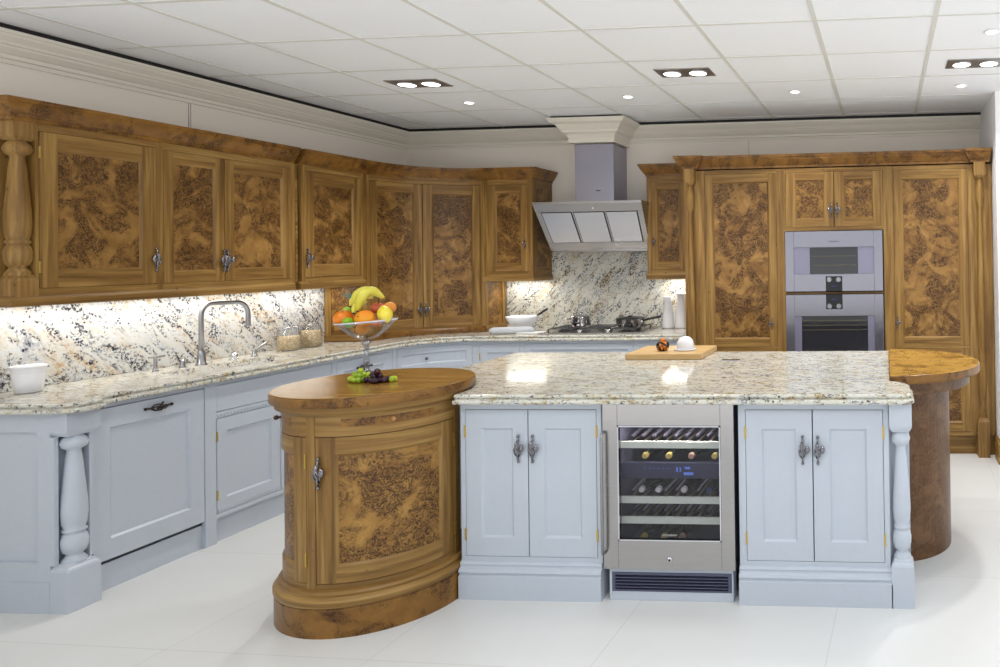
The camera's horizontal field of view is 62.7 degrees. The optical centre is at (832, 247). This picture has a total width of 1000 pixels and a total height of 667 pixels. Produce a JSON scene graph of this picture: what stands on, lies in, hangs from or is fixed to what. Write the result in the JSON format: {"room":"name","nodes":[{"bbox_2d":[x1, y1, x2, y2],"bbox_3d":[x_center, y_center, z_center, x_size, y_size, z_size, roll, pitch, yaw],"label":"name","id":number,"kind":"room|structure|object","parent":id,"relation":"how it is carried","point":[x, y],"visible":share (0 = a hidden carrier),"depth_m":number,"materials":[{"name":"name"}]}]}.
{"room":"kitchen","nodes":[
{"label":"kitchen","id":0,"kind":"room"},
{"bbox_2d":[0,62,406,373],"bbox_3d":[-4.209,0.285,3.696,0.150,2.770,6.150,-1,-1,4],"label":"wall","id":1,"kind":"structure","parent":0,"point":[18,81],"depth_m":4.41,"materials":[{"name":"paint"}]},
{"bbox_2d":[0,95,167,307],"bbox_3d":[-3.931,-0.206,3.607,0.423,0.971,0.727,-1,-1,4],"label":"upper cabinet","id":2,"kind":"object","parent":1,"relation":"attached to","point":[79,187],"visible":1,"depth_m":3.55,"materials":[{"name":"brown wood"}]},
{"bbox_2d":[0,288,324,392],"bbox_3d":[-4.065,0.507,4.419,0.020,0.433,2.278,-1,-1,4],"label":"backsplash","id":3,"kind":"structure","parent":1,"relation":"attached to","point":[78,341],"depth_m":4.17,"materials":[{"name":"beige stone"}]},
{"bbox_2d":[0,27,409,149],"bbox_3d":[-4.105,-1.002,3.598,0.112,0.149,5.950,-1,-1,4],"label":"trim","id":4,"kind":"structure","parent":1,"relation":"attached to","point":[17,48],"depth_m":4.37,"materials":[{"name":"paint"}]},
{"bbox_2d":[159,124,300,297],"bbox_3d":[-3.869,-0.199,4.441,0.423,0.971,0.944,-1,-1,4],"label":"upper cabinet","id":5,"kind":"object","parent":1,"relation":"attached to","point":[227,202],"visible":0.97,"depth_m":4.34,"materials":[{"name":"brown wood"}]},
{"bbox_2d":[295,149,372,289],"bbox_3d":[-3.810,-0.192,5.230,0.423,0.971,0.638,-1,-1,4],"label":"upper cabinet","id":6,"kind":"object","parent":1,"relation":"attached to","point":[329,187],"visible":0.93,"depth_m":5.18,"materials":[{"name":"brown wood"}]},
{"bbox_2d":[0,0,999,128],"bbox_3d":[-0.664,-1.205,3.469,7.400,0.104,6.200,-1,-1,4],"label":"ceiling","id":7,"kind":"structure","parent":0,"point":[521,62],"depth_m":4.09,"materials":[{"name":"tile"}]},
{"bbox_2d":[383,79,452,87],"bbox_3d":[-2.789,-1.105,4.794,0.360,0.014,0.200,-1,-1,4],"label":"recessed light","id":8,"kind":"object","parent":7,"relation":"in","point":[409,83],"visible":1,"depth_m":4.76,"materials":[{"name":"silver metal"}]},
{"bbox_2d":[462,101,475,103],"bbox_3d":[-2.759,-1.101,5.392,0.090,0.009,0.090,-1,-1,4],"label":"recessed light","id":9,"kind":"object","parent":7,"relation":"in","point":[465,102],"visible":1,"depth_m":5.37,"materials":[{"name":"white"}]},
{"bbox_2d":[622,95,633,97],"bbox_3d":[-1.519,-1.121,5.273,0.090,0.009,0.090,-1,-1,4],"label":"recessed light","id":10,"kind":"object","parent":7,"relation":"in","point":[623,96],"visible":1,"depth_m":5.25,"materials":[{"name":"white"}]},
{"bbox_2d":[653,67,715,77],"bbox_3d":[-0.959,-1.135,4.618,0.360,0.014,0.200,-1,-1,4],"label":"recessed light","id":11,"kind":"object","parent":7,"relation":"in","point":[702,71],"visible":1,"depth_m":4.59,"materials":[{"name":"silver metal"}]},
{"bbox_2d":[789,90,800,92],"bbox_3d":[-0.276,-1.141,5.196,0.090,0.009,0.090,-1,-1,4],"label":"recessed light","id":12,"kind":"object","parent":7,"relation":"in","point":[790,91],"visible":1,"depth_m":5.17,"materials":[{"name":"white"}]},
{"bbox_2d":[955,84,966,86],"bbox_3d":[0.918,-1.161,5.089,0.090,0.009,0.090,-1,-1,4],"label":"recessed light","id":13,"kind":"object","parent":7,"relation":"in","point":[956,85],"visible":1,"depth_m":5.07,"materials":[{"name":"white"}]},
{"bbox_2d":[945,58,999,68],"bbox_3d":[0.901,-1.165,4.500,0.360,0.014,0.200,-1,-1,4],"label":"recessed light","id":14,"kind":"object","parent":7,"relation":"in","point":[980,62],"visible":1,"depth_m":4.47,"materials":[{"name":"silver metal"}]},
{"bbox_2d":[984,29,999,34],"bbox_3d":[0.864,-1.171,3.857,0.090,0.009,0.090,-1,-1,4],"label":"recessed light","id":15,"kind":"object","parent":7,"relation":"in","point":[988,31],"visible":1,"depth_m":3.84,"materials":[{"name":"white"}]},
{"bbox_2d":[0,454,999,666],"bbox_3d":[-0.646,1.660,3.093,7.400,0.100,6.900,-1,-1,4],"label":"floor","id":16,"kind":"structure","parent":0,"point":[213,606],"depth_m":3.03,"materials":[{"name":"tile"}]},
{"bbox_2d":[0,409,101,614],"bbox_3d":[-3.797,1.208,3.312,0.694,0.904,0.152,-1,-1,4],"label":"base cabinet","id":17,"kind":"object","parent":16,"relation":"on","point":[48,565],"visible":0.88,"depth_m":3.25,"materials":[{"name":"blue paint"}]},
{"bbox_2d":[92,385,204,591],"bbox_3d":[-3.786,1.211,3.672,0.662,0.904,0.563,-1,-1,4],"label":"base cabinet","id":18,"kind":"object","parent":16,"relation":"on","point":[149,450],"visible":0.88,"depth_m":3.63,"materials":[{"name":"blue paint"}]},
{"bbox_2d":[0,327,685,414],"bbox_3d":[-2.642,0.728,4.787,2.796,0.044,3.332,-1,-1,4],"label":"countertop","id":19,"kind":"structure","parent":18,"relation":"on","point":[78,396],"depth_m":4.21,"materials":[{"name":"beige stone"}]},
{"bbox_2d":[9,363,47,393],"bbox_3d":[-3.975,0.647,3.515,0.129,0.134,0.129,-1,-1,4],"label":"ceramic pot","id":20,"kind":"object","parent":19,"relation":"on","point":[26,378],"visible":1,"depth_m":3.48,"materials":[{"name":"white ceramic"}]},
{"bbox_2d":[148,355,165,371],"bbox_3d":[-3.952,0.674,4.157,0.034,0.091,0.079,-1,-1,4],"label":"accessory","id":21,"kind":"object","parent":19,"relation":"on","point":[155,358],"visible":1,"depth_m":4.14,"materials":[{"name":"silver metal"}]},
{"bbox_2d":[178,359,185,367],"bbox_3d":[-3.932,0.698,4.298,0.036,0.046,0.036,-1,-1,4],"label":"accessory","id":22,"kind":"object","parent":19,"relation":"on","point":[182,363],"visible":1,"depth_m":4.29,"materials":[{"name":"silver metal"}]},
{"bbox_2d":[195,300,250,364],"bbox_3d":[-3.837,0.527,4.476,0.060,0.388,0.269,-1,-1,42],"label":"tap","id":23,"kind":"object","parent":19,"relation":"on","point":[201,356],"visible":1,"depth_m":4.40,"materials":[{"name":"grey metal"}]},
{"bbox_2d":[229,353,238,359],"bbox_3d":[-3.888,0.705,4.616,0.048,0.052,0.047,-1,-1,4],"label":"accessory","id":24,"kind":"object","parent":19,"relation":"on","point":[233,356],"visible":0.93,"depth_m":4.60,"materials":[{"name":"silver metal"}]},
{"bbox_2d":[205,362,265,372],"bbox_3d":[-3.691,0.830,4.399,0.288,0.138,0.768,-1,-1,4],"label":"sink","id":25,"kind":"object","parent":19,"relation":"in","point":[264,362],"visible":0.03,"depth_m":4.54,"materials":[{"name":"white ceramic"}]},
{"bbox_2d":[251,341,267,355],"bbox_3d":[-3.862,0.678,4.786,0.040,0.094,0.090,-1,-1,35],"label":"accessory","id":26,"kind":"object","parent":19,"relation":"on","point":[254,352],"visible":1,"depth_m":4.77,"materials":[{"name":"grey metal"}]},
{"bbox_2d":[277,328,301,350],"bbox_3d":[-3.866,0.627,5.056,0.144,0.199,0.144,-1,-1,4],"label":"storage jar","id":27,"kind":"object","parent":19,"relation":"on","point":[290,342],"visible":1,"depth_m":5.01,"materials":[{"name":"clear glass"}]},
{"bbox_2d":[298,319,321,347],"bbox_3d":[-3.852,0.628,5.245,0.144,0.199,0.144,-1,-1,4],"label":"storage jar","id":28,"kind":"object","parent":19,"relation":"on","point":[309,338],"visible":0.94,"depth_m":5.20,"materials":[{"name":"clear glass"}]},
{"bbox_2d":[324,161,506,341],"bbox_3d":[-3.470,0.027,6.005,0.944,1.405,0.994,-1,-1,4],"label":"cabinet","id":29,"kind":"object","parent":19,"relation":"on","point":[425,250],"visible":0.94,"depth_m":5.97,"materials":[{"name":"brown wood"}]},
{"bbox_2d":[489,326,545,333],"bbox_3d":[-2.636,0.688,5.953,0.448,0.058,0.106,-1,-1,0],"label":"folded towel","id":30,"kind":"object","parent":19,"relation":"on","point":[526,329],"visible":0.96,"depth_m":5.91,"materials":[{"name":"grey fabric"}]},
{"bbox_2d":[505,315,538,326],"bbox_3d":[-2.691,0.654,6.162,0.276,0.127,0.276,-1,-1,4],"label":"mixing bowl","id":31,"kind":"object","parent":19,"relation":"on","point":[515,320],"visible":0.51,"depth_m":6.08,"materials":[{"name":"white ceramic"}]},
{"bbox_2d":[537,324,659,333],"bbox_3d":[-1.984,0.689,6.079,0.880,0.038,0.500,-1,-1,4],"label":"gas hob","id":32,"kind":"object","parent":19,"relation":"in","point":[565,329],"visible":0.94,"depth_m":5.94,"materials":[{"name":"silver metal"}]},
{"bbox_2d":[566,311,590,326],"bbox_3d":[-2.194,0.609,6.155,0.200,0.128,0.172,-1,-1,4],"label":"saucepan","id":33,"kind":"object","parent":32,"relation":"on","point":[577,320],"visible":1,"depth_m":6.09,"materials":[{"name":"silver metal"}]},
{"bbox_2d":[616,315,660,326],"bbox_3d":[-1.659,0.620,6.085,0.394,0.089,0.244,-1,-1,4],"label":"saute pan","id":34,"kind":"object","parent":32,"relation":"on","point":[626,321],"visible":1,"depth_m":6.00,"materials":[{"name":"silver metal"}]},
{"bbox_2d":[662,296,674,328],"bbox_3d":[-1.436,0.562,6.199,0.109,0.274,0.109,-1,-1,4],"label":"vase","id":35,"kind":"object","parent":19,"relation":"on","point":[668,316],"visible":1,"depth_m":6.16,"materials":[{"name":"white ceramic"}]},
{"bbox_2d":[675,293,685,327],"bbox_3d":[-1.320,0.548,6.211,0.120,0.300,0.120,-1,-1,4],"label":"vase","id":36,"kind":"object","parent":19,"relation":"on","point":[680,321],"visible":0.88,"depth_m":6.17,"materials":[{"name":"white ceramic"}]},
{"bbox_2d":[202,360,333,548],"bbox_3d":[-3.733,1.218,4.415,0.658,0.904,0.928,-1,-1,4],"label":"base cabinet","id":37,"kind":"object","parent":16,"relation":"on","point":[244,453],"visible":0.37,"depth_m":4.17,"materials":[{"name":"blue paint"}]},
{"bbox_2d":[250,349,392,374],"bbox_3d":[-3.675,1.224,5.165,0.662,0.904,0.575,-1,-1,4],"label":"base cabinet","id":38,"kind":"object","parent":16,"relation":"on","point":[383,360],"visible":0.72,"depth_m":5.15,"materials":[{"name":"blue paint"}]},
{"bbox_2d":[268,368,475,639],"bbox_3d":[-2.144,1.134,3.364,0.823,1.003,0.823,-1,-1,22],"label":"base cabinet","id":39,"kind":"object","parent":16,"relation":"on","point":[373,532],"visible":0.94,"depth_m":3.05,"materials":[{"name":"brown wood"}]},
{"bbox_2d":[347,368,370,382],"bbox_3d":[-2.242,0.600,3.358,0.106,0.068,0.070,-1,-1,4],"label":"grape bunch","id":40,"kind":"object","parent":39,"relation":"on","point":[356,377],"visible":0.85,"depth_m":3.35,"materials":[{"name":"green food"}]},
{"bbox_2d":[333,318,397,369],"bbox_3d":[-2.362,0.499,3.601,0.277,0.277,0.277,-1,-1,4],"label":"fruit bowl","id":41,"kind":"object","parent":39,"relation":"on","point":[392,319],"visible":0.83,"depth_m":3.50,"materials":[{"name":"clear glass"}]},
{"bbox_2d":[333,310,353,326],"bbox_3d":[-2.452,0.355,3.564,0.089,0.086,0.089,-1,-1,4],"label":"orange","id":42,"kind":"object","parent":41,"relation":"in","point":[339,316],"visible":0.69,"depth_m":3.53,"materials":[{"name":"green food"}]},
{"bbox_2d":[349,296,374,307],"bbox_3d":[-2.413,0.268,3.640,0.036,0.069,0.115,-1,-1,42],"label":"banana","id":43,"kind":"object","parent":42,"relation":"on","point":[369,297],"visible":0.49,"depth_m":3.63,"materials":[{"name":"yellow food"}]},
{"bbox_2d":[342,317,353,327],"bbox_3d":[-2.396,0.370,3.517,0.052,0.052,0.055,-1,-1,4],"label":"lime","id":44,"kind":"object","parent":41,"relation":"in","point":[348,319],"visible":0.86,"depth_m":3.50,"materials":[{"name":"green food"}]},
{"bbox_2d":[342,307,353,314],"bbox_3d":[-2.474,0.323,3.632,0.060,0.064,0.060,-1,-1,4],"label":"apple","id":45,"kind":"object","parent":41,"relation":"in","point":[344,308],"visible":0.3,"depth_m":3.61,"materials":[{"name":"green food"}]},
{"bbox_2d":[351,300,367,313],"bbox_3d":[-2.391,0.297,3.584,0.035,0.070,0.082,-1,-1,18],"label":"banana","id":46,"kind":"object","parent":41,"relation":"in","point":[366,301],"visible":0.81,"depth_m":3.55,"materials":[{"name":"yellow food"}]},
{"bbox_2d":[351,286,369,304],"bbox_3d":[-2.377,0.246,3.624,0.045,0.100,0.134,-1,-1,44],"label":"banana","id":47,"kind":"object","parent":46,"relation":"on","point":[353,297],"visible":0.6,"depth_m":3.58,"materials":[{"name":"yellow food"}]},
{"bbox_2d":[356,326,369,333],"bbox_3d":[-2.376,0.408,3.593,0.060,0.058,0.060,-1,-1,4],"label":"peach","id":48,"kind":"object","parent":41,"relation":"in","point":[359,330],"visible":0.64,"depth_m":3.57,"materials":[{"name":"orange food"}]},
{"bbox_2d":[354,310,374,327],"bbox_3d":[-2.331,0.353,3.540,0.091,0.087,0.084,-1,-1,4],"label":"orange","id":49,"kind":"object","parent":41,"relation":"in","point":[364,315],"visible":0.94,"depth_m":3.51,"materials":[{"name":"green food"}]},
{"bbox_2d":[355,286,384,311],"bbox_3d":[-2.346,0.258,3.604,0.049,0.125,0.138,-1,-1,33],"label":"banana","id":50,"kind":"object","parent":49,"relation":"on","point":[363,294],"visible":1,"depth_m":3.57,"materials":[{"name":"yellow food"}]},
{"bbox_2d":[372,319,381,326],"bbox_3d":[-2.284,0.377,3.562,0.044,0.044,0.044,-1,-1,4],"label":"peach","id":51,"kind":"object","parent":41,"relation":"in","point":[374,324],"visible":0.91,"depth_m":3.55,"materials":[{"name":"orange food"}]},
{"bbox_2d":[370,301,384,313],"bbox_3d":[-2.306,0.302,3.603,0.064,0.067,0.064,-1,-1,4],"label":"apple","id":52,"kind":"object","parent":41,"relation":"in","point":[374,307],"visible":0.76,"depth_m":3.58,"materials":[{"name":"red food"}]},
{"bbox_2d":[377,305,392,322],"bbox_3d":[-2.258,0.333,3.583,0.072,0.087,0.069,-1,-1,4],"label":"lemon","id":53,"kind":"object","parent":41,"relation":"on","point":[384,312],"visible":1,"depth_m":3.56,"materials":[{"name":"yellow food"}]},
{"bbox_2d":[384,302,395,311],"bbox_3d":[-2.276,0.305,3.652,0.060,0.060,0.060,-1,-1,4],"label":"peach","id":54,"kind":"object","parent":41,"relation":"in","point":[391,305],"visible":0.59,"depth_m":3.64,"materials":[{"name":"orange food"}]},
{"bbox_2d":[363,368,388,383],"bbox_3d":[-2.142,0.598,3.329,0.115,0.069,0.072,-1,-1,4],"label":"grape bunch","id":55,"kind":"object","parent":39,"relation":"on","point":[375,377],"visible":1,"depth_m":3.32,"materials":[{"name":"purple food"}]},
{"bbox_2d":[389,371,403,381],"bbox_3d":[-2.069,0.607,3.350,0.074,0.048,0.044,-1,-1,16],"label":"grape bunch","id":56,"kind":"object","parent":39,"relation":"on","point":[391,378],"visible":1,"depth_m":3.35,"materials":[{"name":"green food"}]},
{"bbox_2d":[393,342,476,368],"bbox_3d":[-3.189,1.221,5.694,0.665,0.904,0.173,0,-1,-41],"label":"base cabinet","id":57,"kind":"object","parent":16,"relation":"on","point":[451,354],"visible":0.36,"depth_m":5.74,"materials":[{"name":"blue paint"}]},
{"bbox_2d":[459,405,461,528],"bbox_3d":[-0.866,1.172,4.216,2.370,0.904,0.740,-1,-1,4],"label":"base cabinet","id":58,"kind":"object","parent":16,"relation":"on","point":[459,405],"visible":0.02,"depth_m":3.94,"materials":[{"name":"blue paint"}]},
{"bbox_2d":[452,351,913,404],"bbox_3d":[-0.872,0.693,3.930,2.576,0.044,1.456,-1,-1,4],"label":"countertop","id":59,"kind":"structure","parent":58,"relation":"on","point":[760,377],"depth_m":3.59,"materials":[{"name":"beige stone"}]},
{"bbox_2d":[625,345,716,359],"bbox_3d":[-1.010,0.660,4.492,0.470,0.036,0.400,-1,-1,4],"label":"chopping board","id":60,"kind":"object","parent":59,"relation":"on","point":[647,352],"visible":0.96,"depth_m":4.31,"materials":[{"name":"brown wood"}]},
{"bbox_2d":[656,338,668,350],"bbox_3d":[-1.060,0.602,4.431,0.082,0.080,0.082,-1,-1,4],"label":"ornament","id":61,"kind":"object","parent":60,"relation":"on","point":[662,345],"visible":1,"depth_m":4.40,"materials":[{"name":"ceramic"}]},
{"bbox_2d":[674,336,696,350],"bbox_3d":[-0.924,0.597,4.461,0.140,0.086,0.140,-1,-1,4],"label":"dome","id":62,"kind":"object","parent":60,"relation":"on","point":[685,343],"visible":1,"depth_m":4.42,"materials":[{"name":"white ceramic"}]},
{"bbox_2d":[721,359,740,360],"bbox_3d":[-0.607,0.667,4.231,0.110,0.004,0.040,-1,-1,4],"label":"socket","id":63,"kind":"object","parent":59,"relation":"on","point":[722,359],"visible":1,"depth_m":4.23,"materials":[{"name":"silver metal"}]},
{"bbox_2d":[477,341,521,362],"bbox_3d":[-2.694,1.218,6.129,0.380,0.904,0.653,-1,-1,4],"label":"base cabinet","id":64,"kind":"object","parent":16,"relation":"on","point":[486,350],"visible":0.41,"depth_m":5.82,"materials":[{"name":"blue paint"}]},
{"bbox_2d":[458,405,609,601],"bbox_3d":[-1.382,1.173,3.562,0.678,0.904,0.581,-1,-1,4],"label":"base cabinet","id":65,"kind":"object","parent":16,"relation":"on","point":[530,474],"visible":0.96,"depth_m":3.30,"materials":[{"name":"blue paint"}]},
{"bbox_2d":[522,341,635,352],"bbox_3d":[-2.031,1.207,6.081,0.950,0.904,0.649,-1,-1,4],"label":"base cabinet","id":66,"kind":"object","parent":16,"relation":"on","point":[527,346],"visible":0.21,"depth_m":5.77,"materials":[{"name":"blue paint"}]},
{"bbox_2d":[636,340,677,349],"bbox_3d":[-1.349,1.196,6.029,0.417,0.904,0.653,-1,-1,4],"label":"base cabinet","id":67,"kind":"object","parent":16,"relation":"on","point":[639,343],"visible":0.02,"depth_m":5.72,"materials":[{"name":"blue paint"}]},
{"bbox_2d":[600,405,739,570],"bbox_3d":[-0.730,1.088,3.470,0.609,0.752,0.560,-1,-1,4],"label":"wine cooler","id":68,"kind":"object","parent":16,"relation":"on","point":[628,431],"visible":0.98,"depth_m":3.25,"materials":[{"name":"silver metal"}]},
{"bbox_2d":[639,478,660,492],"bbox_3d":[-0.879,1.128,3.476,0.074,0.073,0.330,-1,-1,4],"label":"wine bottle","id":69,"kind":"object","parent":68,"relation":"in","point":[651,482],"visible":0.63,"depth_m":3.41,"materials":[{"name":"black glass"}]},
{"bbox_2d":[641,505,671,537],"bbox_3d":[-0.868,1.347,3.473,0.074,0.073,0.330,-1,-1,4],"label":"wine bottle","id":70,"kind":"object","parent":68,"relation":"in","point":[650,527],"visible":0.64,"depth_m":3.42,"materials":[{"name":"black glass"}]},
{"bbox_2d":[642,431,672,458],"bbox_3d":[-0.864,0.971,3.476,0.074,0.073,0.330,-1,-1,4],"label":"wine bottle","id":71,"kind":"object","parent":68,"relation":"in","point":[655,451],"visible":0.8,"depth_m":3.43,"materials":[{"name":"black glass"}]},
{"bbox_2d":[655,478,678,492],"bbox_3d":[-0.799,1.126,3.470,0.074,0.073,0.330,-1,-1,4],"label":"wine bottle","id":72,"kind":"object","parent":68,"relation":"in","point":[665,482],"visible":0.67,"depth_m":3.38,"materials":[{"name":"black glass"}]},
{"bbox_2d":[621,441,718,448],"bbox_3d":[-0.743,0.908,3.281,0.478,0.030,0.014,-1,-1,4],"label":"shelf","id":73,"kind":"object","parent":68,"relation":"attached to","point":[624,444],"depth_m":3.27,"materials":[{"name":"white metal"}]},
{"bbox_2d":[621,496,719,503],"bbox_3d":[-0.739,1.162,3.278,0.478,0.030,0.014,-1,-1,4],"label":"shelf","id":74,"kind":"object","parent":68,"relation":"attached to","point":[624,499],"depth_m":3.27,"materials":[{"name":"white metal"}]},
{"bbox_2d":[622,516,719,524],"bbox_3d":[-0.738,1.255,3.277,0.478,0.030,0.014,-1,-1,4],"label":"shelf","id":75,"kind":"object","parent":68,"relation":"attached to","point":[625,519],"depth_m":3.27,"materials":[{"name":"white metal"}]},
{"bbox_2d":[661,506,689,537],"bbox_3d":[-0.774,1.345,3.466,0.074,0.073,0.330,-1,-1,4],"label":"wine bottle","id":76,"kind":"object","parent":68,"relation":"in","point":[670,528],"visible":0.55,"depth_m":3.42,"materials":[{"name":"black glass"}]},
{"bbox_2d":[666,431,694,458],"bbox_3d":[-0.752,0.969,3.467,0.074,0.073,0.330,-1,-1,4],"label":"wine bottle","id":77,"kind":"object","parent":68,"relation":"in","point":[677,451],"visible":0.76,"depth_m":3.42,"materials":[{"name":"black glass"}]},
{"bbox_2d":[681,479,701,492],"bbox_3d":[-0.679,1.125,3.461,0.074,0.073,0.330,-1,-1,4],"label":"wine bottle","id":78,"kind":"object","parent":68,"relation":"in","point":[689,482],"visible":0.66,"depth_m":3.38,"materials":[{"name":"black glass"}]},
{"bbox_2d":[679,505,706,537],"bbox_3d":[-0.689,1.344,3.460,0.074,0.073,0.330,-1,-1,4],"label":"wine bottle","id":79,"kind":"object","parent":68,"relation":"in","point":[688,528],"visible":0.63,"depth_m":3.42,"materials":[{"name":"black glass"}]},
{"bbox_2d":[688,431,714,458],"bbox_3d":[-0.645,0.967,3.459,0.074,0.073,0.330,-1,-1,4],"label":"wine bottle","id":80,"kind":"object","parent":68,"relation":"in","point":[696,451],"visible":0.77,"depth_m":3.42,"materials":[{"name":"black glass"}]},
{"bbox_2d":[706,479,718,492],"bbox_3d":[-0.560,1.123,3.452,0.074,0.073,0.330,-1,-1,4],"label":"wine bottle","id":81,"kind":"object","parent":68,"relation":"in","point":[714,483],"visible":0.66,"depth_m":3.35,"materials":[{"name":"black glass"}]},
{"bbox_2d":[712,440,718,458],"bbox_3d":[-0.535,0.965,3.451,0.074,0.073,0.330,-1,-1,4],"label":"wine bottle","id":82,"kind":"object","parent":68,"relation":"in","point":[715,454],"visible":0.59,"depth_m":3.29,"materials":[{"name":"gold glass"}]},
{"bbox_2d":[610,569,736,601],"bbox_3d":[-0.736,1.538,3.278,0.577,0.149,0.066,-1,-1,4],"label":"floor vent","id":83,"kind":"object","parent":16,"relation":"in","point":[625,584],"visible":0.8,"depth_m":3.25,"materials":[{"name":"grey metal"}]},
{"bbox_2d":[673,154,782,351],"bbox_3d":[-0.797,0.456,5.932,0.833,2.366,0.776,-1,-1,4],"label":"tall cabinet","id":84,"kind":"object","parent":16,"relation":"on","point":[732,209],"visible":0.7,"depth_m":5.66,"materials":[{"name":"brown wood"}]},
{"bbox_2d":[738,404,914,608],"bbox_3d":[-0.015,1.151,3.461,0.785,0.904,0.581,-1,-1,4],"label":"base cabinet","id":85,"kind":"object","parent":16,"relation":"on","point":[825,506],"visible":0.97,"depth_m":3.20,"materials":[{"name":"blue paint"}]},
{"bbox_2d":[779,151,891,380],"bbox_3d":[0.052,0.442,5.894,0.865,2.366,0.726,-1,-1,4],"label":"oven cabinet","id":86,"kind":"object","parent":16,"relation":"on","point":[837,191],"visible":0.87,"depth_m":5.59,"materials":[{"name":"brown wood"}]},
{"bbox_2d":[785,230,882,291],"bbox_3d":[0.024,0.105,5.796,0.766,0.473,0.496,-1,-1,4],"label":"oven","id":87,"kind":"object","parent":86,"relation":"in","point":[814,260],"visible":1,"depth_m":5.58,"materials":[{"name":"silver metal"}]},
{"bbox_2d":[811,255,856,265],"bbox_3d":[0.008,0.100,5.583,0.360,0.076,0.001,-1,-1,4],"label":"oven window","id":88,"kind":"structure","parent":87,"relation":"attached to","point":[816,260],"depth_m":5.58,"materials":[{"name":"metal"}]},
{"bbox_2d":[786,291,883,350],"bbox_3d":[0.033,0.663,5.790,0.766,0.593,0.496,-1,-1,4],"label":"oven","id":89,"kind":"object","parent":86,"relation":"in","point":[814,322],"visible":0.75,"depth_m":5.58,"materials":[{"name":"silver metal"}]},
{"bbox_2d":[803,320,866,329],"bbox_3d":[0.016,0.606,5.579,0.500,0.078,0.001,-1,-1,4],"label":"oven handle","id":90,"kind":"object","parent":89,"relation":"attached to","point":[807,324],"depth_m":5.58,"materials":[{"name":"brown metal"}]},
{"bbox_2d":[889,349,979,560],"bbox_3d":[0.573,1.114,3.959,0.495,0.970,0.990,-1,-1,4],"label":"round table","id":91,"kind":"object","parent":16,"relation":"on","point":[930,375],"visible":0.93,"depth_m":3.68,"materials":[{"name":"brown wood"}]},
{"bbox_2d":[889,147,995,457],"bbox_3d":[0.872,0.429,5.808,0.785,2.366,0.776,-1,-1,4],"label":"tall cabinet","id":92,"kind":"object","parent":16,"relation":"on","point":[941,200],"visible":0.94,"depth_m":5.53,"materials":[{"name":"brown wood"}]},
{"bbox_2d":[406,134,979,321],"bbox_3d":[-1.023,0.262,6.417,5.800,2.770,0.150,-1,-1,4],"label":"wall","id":93,"kind":"structure","parent":0,"point":[560,159],"depth_m":6.40,"materials":[{"name":"paint"}]},
{"bbox_2d":[188,103,748,142],"bbox_3d":[-2.420,-0.791,5.425,3.810,0.300,0.017,-1,-1,-29],"label":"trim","id":94,"kind":"structure","parent":93,"relation":"attached to","point":[188,103],"depth_m":4.52,"materials":[{"name":"paint"}]},
{"bbox_2d":[0,22,980,131],"bbox_3d":[-1.555,-1.131,3.409,5.230,0.024,5.950,-1,-1,4],"label":"trim","id":95,"kind":"structure","parent":93,"relation":"attached to","point":[3,25],"depth_m":6.08,"materials":[{"name":"black"}]},
{"bbox_2d":[479,167,557,281],"bbox_3d":[-2.751,-0.199,6.258,0.493,0.971,0.426,-1,-1,4],"label":"upper cabinet","id":96,"kind":"object","parent":93,"relation":"attached to","point":[517,247],"visible":0.97,"depth_m":6.11,"materials":[{"name":"brown wood"}]},
{"bbox_2d":[507,280,551,327],"bbox_3d":[-2.752,0.506,6.457,0.419,0.433,0.020,-1,-1,4],"label":"backsplash","id":97,"kind":"structure","parent":93,"relation":"attached to","point":[523,297],"depth_m":6.45,"materials":[{"name":"beige stone"}]},
{"bbox_2d":[550,114,622,117],"bbox_3d":[-2.052,-1.101,6.194,0.615,0.016,0.470,-1,-1,4],"label":"trim","id":98,"kind":"structure","parent":93,"relation":"attached to","point":[615,114],"depth_m":5.96,"materials":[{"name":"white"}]},
{"bbox_2d":[532,143,648,251],"bbox_3d":[-2.009,-0.431,6.128,0.924,0.925,0.580,-1,-1,4],"label":"extractor hood","id":99,"kind":"object","parent":93,"relation":"attached to","point":[601,218],"visible":0.94,"depth_m":6.06,"materials":[{"name":"silver metal"}]},
{"bbox_2d":[545,116,639,147],"bbox_3d":[-2.051,-0.996,6.178,0.675,0.192,0.500,-1,-1,4],"label":"trim","id":100,"kind":"structure","parent":93,"relation":"attached to","point":[618,130],"depth_m":6.03,"materials":[{"name":"paint"}]},
{"bbox_2d":[552,251,660,326],"bbox_3d":[-2.041,0.374,6.405,1.008,0.674,0.020,-1,-1,4],"label":"backsplash","id":101,"kind":"structure","parent":93,"relation":"attached to","point":[606,286],"depth_m":6.40,"materials":[{"name":"beige stone"}]},
{"bbox_2d":[637,163,684,278],"bbox_3d":[-1.398,-0.221,6.158,0.443,0.971,0.426,-1,-1,4],"label":"upper cabinet","id":102,"kind":"object","parent":93,"relation":"attached to","point":[664,181],"visible":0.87,"depth_m":6.01,"materials":[{"name":"brown wood"}]},
{"bbox_2d":[661,279,685,326],"bbox_3d":[-1.332,0.483,6.352,0.409,0.433,0.020,-1,-1,4],"label":"backsplash","id":103,"kind":"structure","parent":93,"relation":"attached to","point":[669,287],"depth_m":6.35,"materials":[{"name":"beige stone"}]},
{"bbox_2d":[407,115,980,149],"bbox_3d":[-1.337,-1.019,6.319,5.230,0.149,0.112,-1,-1,4],"label":"trim","id":104,"kind":"structure","parent":93,"relation":"attached to","point":[961,124],"depth_m":6.29,"materials":[{"name":"paint"}]},
{"bbox_2d":[980,91,999,437],"bbox_3d":[1.945,0.209,5.675,1.370,2.770,0.890,-1,-1,4],"label":"wall","id":105,"kind":"structure","parent":0,"point":[990,114],"depth_m":5.38,"materials":[{"name":"white paint"}]},
{"bbox_2d":[995,435,999,463],"bbox_3d":[1.243,1.517,5.340,0.022,0.170,0.180,-1,-1,4],"label":"baseboard","id":106,"kind":"structure","parent":105,"relation":"attached to","point":[997,439],"depth_m":5.35,"materials":[{"name":"brown wood"}]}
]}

